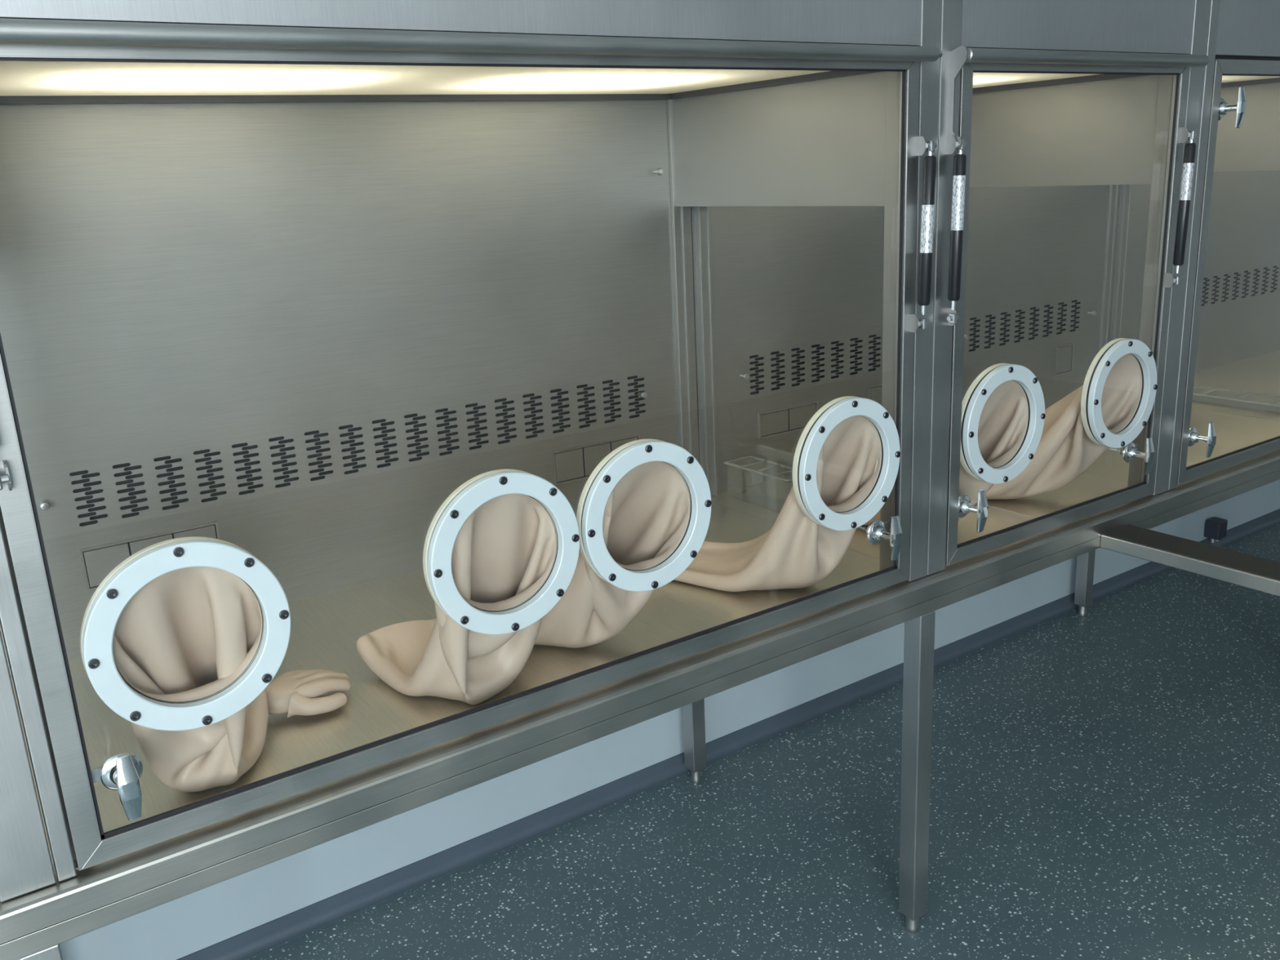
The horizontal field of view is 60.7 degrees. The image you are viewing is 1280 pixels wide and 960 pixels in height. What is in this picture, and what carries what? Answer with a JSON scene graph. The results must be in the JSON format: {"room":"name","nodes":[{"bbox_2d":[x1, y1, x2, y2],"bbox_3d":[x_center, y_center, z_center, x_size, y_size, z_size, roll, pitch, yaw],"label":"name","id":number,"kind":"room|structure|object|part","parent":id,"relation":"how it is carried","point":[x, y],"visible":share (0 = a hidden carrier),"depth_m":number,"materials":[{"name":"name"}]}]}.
{"room":"clean room","nodes":[
{"label":"clean room","id":0,"kind":"room"},
{"bbox_2d":[17,191,1279,959],"bbox_3d":[0.214,-0.631,2.645,9.600,2.750,0.120,-13,19,-33],"label":"wall","id":1,"kind":"structure","parent":0,"point":[178,928],"depth_m":2.58,"materials":[{"name":"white paint"}]},
{"bbox_2d":[176,508,1279,959],"bbox_3d":[0.319,0.682,2.955,9.400,0.046,0.024,-13,19,-33],"label":"baseboard","id":2,"kind":"structure","parent":1,"relation":"attached to","point":[246,944],"depth_m":2.70,"materials":[{"name":"plastic"}]},
{"bbox_2d":[1204,516,1227,542],"bbox_3d":[2.178,0.191,4.135,0.060,0.087,0.055,-13,19,-33],"label":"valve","id":3,"kind":"object","parent":1,"relation":"attached to","point":[1215,529],"visible":1,"depth_m":4.11,"materials":[{"name":"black plastic"}]},
{"bbox_2d":[245,522,1279,959],"bbox_3d":[1.736,1.245,0.995,9.600,0.100,5.190,-13,19,-33],"label":"floor","id":4,"kind":"structure","parent":0,"point":[1105,782],"depth_m":2.52,"materials":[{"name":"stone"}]},
{"bbox_2d":[0,448,1279,959],"bbox_3d":[1.018,0.483,2.236,5.250,0.755,1.790,-13,19,-33],"label":"frame","id":5,"kind":"object","parent":4,"relation":"on","point":[33,925],"visible":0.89,"depth_m":1.70,"materials":[{"name":"metal"}]},
{"bbox_2d":[0,630,56,902],"bbox_3d":[-1.171,-0.170,1.146,0.695,1.300,0.694,-13,19,-33],"label":"glove box","id":6,"kind":"object","parent":5,"relation":"on","point":[26,866],"visible":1,"depth_m":1.20,"materials":[{"name":"metal"}]},
{"bbox_3d":[-0.665,0.835,1.323,0.040,0.654,0.040,-13,19,-33],"label":"leg","id":7,"kind":"part","parent":5,"relation":"part of","materials":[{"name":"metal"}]},
{"bbox_2d":[0,0,942,881],"bbox_3d":[-0.283,-0.371,1.702,1.452,1.300,0.738,-13,19,-33],"label":"glove box","id":8,"kind":"object","parent":5,"relation":"on","point":[292,292],"visible":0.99,"depth_m":1.83,"materials":[{"name":"metal"}]},
{"bbox_3d":[-1.036,-0.118,1.664,0.034,0.902,0.014,-13,19,-33],"label":"corner post","id":9,"kind":"part","parent":8,"relation":"part of","materials":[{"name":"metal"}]},
{"bbox_3d":[-0.686,0.002,1.163,0.030,0.912,0.030,-13,19,-33],"label":"post","id":10,"kind":"part","parent":8,"relation":"part of","materials":[{"name":"metal"}]},
{"bbox_3d":[-0.689,-0.175,1.077,0.019,1.298,0.034,-13,19,-33],"label":"post","id":11,"kind":"part","parent":8,"relation":"part of","materials":[{"name":"metal"}]},
{"bbox_3d":[-0.834,0.129,1.875,0.221,0.073,0.006,-13,19,-33],"label":"outlet frame","id":12,"kind":"part","parent":8,"relation":"part of","materials":[{"name":"metal"}]},
{"bbox_2d":[112,566,351,791],"bbox_3d":[-0.530,0.214,1.448,0.170,0.330,0.417,-2,16,4],"label":"glove","id":13,"kind":"object","parent":8,"relation":"in","point":[188,633],"visible":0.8,"depth_m":1.33,"materials":[{"name":"beige rubber"}]},
{"bbox_2d":[0,60,883,104],"bbox_3d":[-0.316,-0.671,1.649,1.417,0.145,0.650,-13,19,-33],"label":"ceiling light","id":14,"kind":"object","parent":8,"relation":"attached to","point":[21,82],"depth_m":1.74,"materials":[{"name":"white plastic"}]},
{"bbox_2d":[10,502,879,875],"bbox_3d":[-0.263,0.247,1.901,1.443,0.001,0.662,-13,19,-33],"label":"countertop","id":15,"kind":"structure","parent":8,"relation":"on","point":[326,628],"depth_m":1.76,"materials":[{"name":"metal"}]},
{"bbox_2d":[356,493,555,704],"bbox_3d":[-0.286,0.148,1.638,0.194,0.330,0.344,-17,21,-40],"label":"glove","id":16,"kind":"object","parent":8,"relation":"in","point":[504,552],"visible":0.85,"depth_m":1.56,"materials":[{"name":"beige rubber"}]},
{"bbox_3d":[-0.129,-0.745,1.318,1.376,0.386,0.004,-13,19,-33],"label":"header panel","id":17,"kind":"part","parent":8,"relation":"part of","materials":[{"name":"metal"}]},
{"bbox_3d":[-0.092,-0.045,2.361,0.221,0.073,0.006,-13,19,-33],"label":"outlet frame","id":18,"kind":"part","parent":8,"relation":"part of","materials":[{"name":"metal"}]},
{"bbox_2d":[534,461,689,648],"bbox_3d":[-0.136,0.106,1.761,0.430,0.330,0.174,9,20,36],"label":"glove","id":19,"kind":"object","parent":8,"relation":"on","point":[646,517],"visible":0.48,"depth_m":1.69,"materials":[{"name":"beige rubber"}]},
{"bbox_3d":[0.093,-0.383,2.405,0.034,0.902,0.014,-13,19,-33],"label":"corner post","id":20,"kind":"part","parent":8,"relation":"part of","materials":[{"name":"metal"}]},
{"bbox_2d":[673,415,881,591],"bbox_3d":[0.194,0.022,1.998,0.464,0.331,0.192,10,20,37],"label":"glove","id":21,"kind":"object","parent":8,"relation":"in","point":[797,552],"visible":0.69,"depth_m":1.92,"materials":[{"name":"beige rubber"}]},
{"bbox_3d":[0.244,-0.640,2.068,0.003,0.238,0.618,-13,19,-33],"label":"panel","id":22,"kind":"part","parent":8,"relation":"part of","materials":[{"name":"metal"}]},
{"bbox_3d":[0.429,0.097,1.897,0.012,0.012,0.028,-13,19,-33],"label":"handle stem","id":23,"kind":"part","parent":8,"relation":"part of","materials":[{"name":"silver metal"}]},
{"bbox_3d":[0.450,-0.264,1.907,0.044,0.912,0.030,-13,19,-33],"label":"post","id":24,"kind":"part","parent":8,"relation":"part of","materials":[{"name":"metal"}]},
{"bbox_3d":[0.476,-0.285,1.834,0.007,0.016,0.007,-13,19,-33],"label":"rod","id":25,"kind":"part","parent":8,"relation":"part of","materials":[{"name":"silver metal"}]},
{"bbox_3d":[0.469,-0.446,1.836,0.046,1.298,0.034,-13,19,-33],"label":"post","id":26,"kind":"part","parent":8,"relation":"part of","materials":[{"name":"metal"}]},
{"bbox_3d":[0.125,0.413,2.678,0.040,0.654,0.040,-13,19,-33],"label":"leg","id":27,"kind":"part","parent":5,"relation":"part of","materials":[{"name":"metal"}]},
{"bbox_3d":[0.532,0.554,2.108,0.040,0.654,0.040,-13,19,-33],"label":"leg","id":28,"kind":"part","parent":5,"relation":"part of","materials":[{"name":"metal"}]},
{"bbox_2d":[691,0,1211,575],"bbox_3d":[0.639,-0.587,2.307,0.791,1.300,0.738,-13,19,-33],"label":"glove box","id":29,"kind":"object","parent":5,"relation":"on","point":[788,300],"visible":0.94,"depth_m":2.34,"materials":[{"name":"metal"}]},
{"bbox_3d":[0.150,-0.396,2.442,0.034,0.902,0.014,-13,19,-33],"label":"corner post","id":30,"kind":"part","parent":29,"relation":"part of","materials":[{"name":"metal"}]},
{"bbox_2d":[723,455,792,482],"bbox_3d":[0.292,0.012,2.478,0.082,0.083,0.222,-13,19,-33],"label":"plastic tray","id":31,"kind":"object","parent":29,"relation":"on","point":[762,460],"visible":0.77,"depth_m":2.48,"materials":[{"name":"clear plastic"}]},
{"bbox_3d":[0.361,-0.147,2.659,0.190,0.063,0.006,-13,19,-33],"label":"outlet frame","id":32,"kind":"part","parent":29,"relation":"part of","materials":[{"name":"metal"}]},
{"bbox_3d":[0.623,-0.213,2.830,0.090,0.073,0.006,-13,19,-33],"label":"outlet frame","id":33,"kind":"part","parent":29,"relation":"part of","materials":[{"name":"metal"}]},
{"bbox_2d":[711,471,1128,559],"bbox_3d":[0.656,0.032,2.503,0.791,0.001,0.662,-13,19,-33],"label":"countertop","id":34,"kind":"structure","parent":29,"relation":"on","point":[765,500],"depth_m":2.43,"materials":[{"name":"metal"}]},
{"bbox_3d":[0.509,-0.456,1.862,0.049,1.298,0.034,-13,19,-33],"label":"post","id":35,"kind":"part","parent":29,"relation":"part of","materials":[{"name":"metal"}]},
{"bbox_2d":[863,380,1027,525],"bbox_3d":[0.555,-0.064,2.237,0.181,0.332,0.422,-16,20,-38],"label":"glove","id":36,"kind":"object","parent":29,"relation":"on","point":[1003,419],"visible":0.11,"depth_m":2.12,"materials":[{"name":"beige rubber"}]},
{"bbox_3d":[0.538,-0.300,1.875,0.007,0.016,0.007,-13,19,-33],"label":"rod","id":37,"kind":"part","parent":29,"relation":"part of","materials":[{"name":"silver metal"}]},
{"bbox_3d":[0.519,-0.622,1.785,0.003,0.162,0.034,-13,19,-33],"label":"hinge plate","id":38,"kind":"part","parent":29,"relation":"part of","materials":[{"name":"metal"}]},
{"bbox_3d":[0.616,0.054,2.021,0.012,0.012,0.028,-13,19,-33],"label":"handle stem","id":39,"kind":"part","parent":29,"relation":"part of","materials":[{"name":"silver metal"}]},
{"bbox_2d":[985,353,1142,499],"bbox_3d":[0.808,-0.121,2.395,0.510,0.332,0.162,6,18,27],"label":"glove","id":40,"kind":"object","parent":29,"relation":"on","point":[1064,450],"visible":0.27,"depth_m":2.33,"materials":[{"name":"beige rubber"}]},
{"bbox_2d":[972,72,1155,93],"bbox_3d":[0.603,-0.887,2.251,0.765,0.145,0.650,-13,19,-33],"label":"ceiling light","id":41,"kind":"object","parent":29,"relation":"attached to","point":[983,82],"depth_m":2.37,"materials":[{"name":"white plastic"}]},
{"bbox_3d":[0.895,-0.793,2.495,0.003,0.238,0.618,-13,19,-33],"label":"panel","id":42,"kind":"part","parent":29,"relation":"part of","materials":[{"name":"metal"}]},
{"bbox_3d":[0.826,-0.338,2.106,0.681,0.898,0.017,-13,19,-33],"label":"door frame","id":43,"kind":"part","parent":29,"relation":"part of","materials":[{"name":"metal"}]},
{"bbox_3d":[0.797,-0.962,1.925,0.685,0.386,0.004,-13,19,-33],"label":"header panel","id":44,"kind":"part","parent":29,"relation":"part of","materials":[{"name":"metal"}]},
{"bbox_3d":[1.056,-0.053,2.308,0.012,0.012,0.028,-13,19,-33],"label":"handle stem","id":45,"kind":"part","parent":29,"relation":"part of","materials":[{"name":"silver metal"}]},
{"bbox_3d":[1.101,-0.417,2.334,0.044,0.912,0.030,-13,19,-33],"label":"post","id":46,"kind":"part","parent":29,"relation":"part of","materials":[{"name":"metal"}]},
{"bbox_3d":[1.105,-0.433,2.247,0.007,0.016,0.007,-13,19,-33],"label":"rod","id":47,"kind":"part","parent":29,"relation":"part of","materials":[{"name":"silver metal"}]},
{"bbox_3d":[1.116,-0.598,2.260,0.056,1.298,0.034,-13,19,-33],"label":"post","id":48,"kind":"part","parent":29,"relation":"part of","materials":[{"name":"metal"}]},
{"bbox_3d":[1.460,0.100,3.553,0.040,0.654,0.040,-13,19,-33],"label":"leg","id":49,"kind":"part","parent":5,"relation":"part of","materials":[{"name":"metal"}]},
{"bbox_2d":[961,0,1279,489],"bbox_3d":[1.295,-0.741,2.737,0.803,1.300,0.738,-13,19,-33],"label":"glove box","id":50,"kind":"object","parent":5,"relation":"on","point":[1039,282],"visible":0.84,"depth_m":2.97,"materials":[{"name":"metal"}]},
{"bbox_3d":[1.260,-0.358,3.248,0.080,0.088,0.006,-13,19,-33],"label":"outlet frame","id":51,"kind":"part","parent":50,"relation":"part of","materials":[{"name":"metal"}]},
{"bbox_3d":[1.405,-0.691,3.264,0.034,0.902,0.014,-13,19,-33],"label":"corner post","id":52,"kind":"part","parent":50,"relation":"part of","materials":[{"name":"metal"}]},
{"bbox_2d":[1083,408,1279,481],"bbox_3d":[1.311,-0.122,2.933,0.803,0.001,0.662,-13,19,-33],"label":"countertop","id":53,"kind":"structure","parent":50,"relation":"on","point":[1233,432],"depth_m":2.84,"materials":[{"name":"metal"}]},
{"bbox_3d":[1.153,-0.607,2.284,0.031,1.298,0.034,-13,19,-33],"label":"post","id":54,"kind":"part","parent":50,"relation":"part of","materials":[{"name":"metal"}]},
{"bbox_3d":[1.256,-0.092,2.441,0.012,0.012,0.028,-13,19,-33],"label":"handle stem","id":55,"kind":"part","parent":50,"relation":"part of","materials":[{"name":"silver metal"}]},
{"bbox_3d":[1.468,-0.488,2.526,0.695,0.898,0.017,-13,19,-33],"label":"door frame","id":56,"kind":"part","parent":50,"relation":"part of","materials":[{"name":"metal"}]},
{"bbox_3d":[1.215,-0.763,2.245,0.012,0.012,0.028,-13,19,-33],"label":"handle stem","id":57,"kind":"part","parent":50,"relation":"part of","materials":[{"name":"silver metal"}]},
{"bbox_3d":[1.556,-0.948,2.928,0.003,0.238,0.618,-13,19,-33],"label":"panel","id":58,"kind":"part","parent":50,"relation":"part of","materials":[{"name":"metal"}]},
{"bbox_3d":[1.439,-1.113,2.346,0.699,0.386,0.004,-13,19,-33],"label":"header panel","id":59,"kind":"part","parent":50,"relation":"part of","materials":[{"name":"metal"}]},
{"bbox_2d":[1221,75,1279,87],"bbox_3d":[1.258,-1.041,2.681,0.777,0.145,0.650,-13,19,-33],"label":"ceiling light","id":60,"kind":"object","parent":50,"relation":"attached to","point":[1227,81],"depth_m":2.81,"materials":[{"name":"white plastic"}]},
{"bbox_3d":[1.297,0.221,1.897,0.100,0.029,1.036,-13,19,-33],"label":"projecting rail","id":61,"kind":"part","parent":5,"relation":"part of","materials":[{"name":"metal"}]},
{"bbox_2d":[1109,170,1279,421],"bbox_3d":[2.225,-0.962,3.354,1.468,1.300,0.726,-13,19,-33],"label":"glove box","id":62,"kind":"object","parent":5,"relation":"on","point":[1238,348],"visible":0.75,"depth_m":3.66,"materials":[{"name":"metal"}]},
{"bbox_3d":[1.461,-0.704,3.301,0.034,0.902,0.014,-13,19,-33],"label":"corner post","id":63,"kind":"part","parent":62,"relation":"part of","materials":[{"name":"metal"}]},
{"bbox_2d":[1191,350,1279,421],"bbox_3d":[2.245,-0.341,3.545,1.468,0.001,0.662,-13,19,-33],"label":"countertop","id":64,"kind":"structure","parent":62,"relation":"on","point":[1260,374],"depth_m":3.44,"materials":[{"name":"metal"}]},
{"bbox_2d":[1192,385,1279,406],"bbox_3d":[1.751,-0.230,3.177,0.112,0.030,0.412,-13,19,-33],"label":"plastic tray","id":65,"kind":"object","parent":62,"relation":"on","point":[1214,388],"visible":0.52,"depth_m":3.18,"materials":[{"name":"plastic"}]}
]}

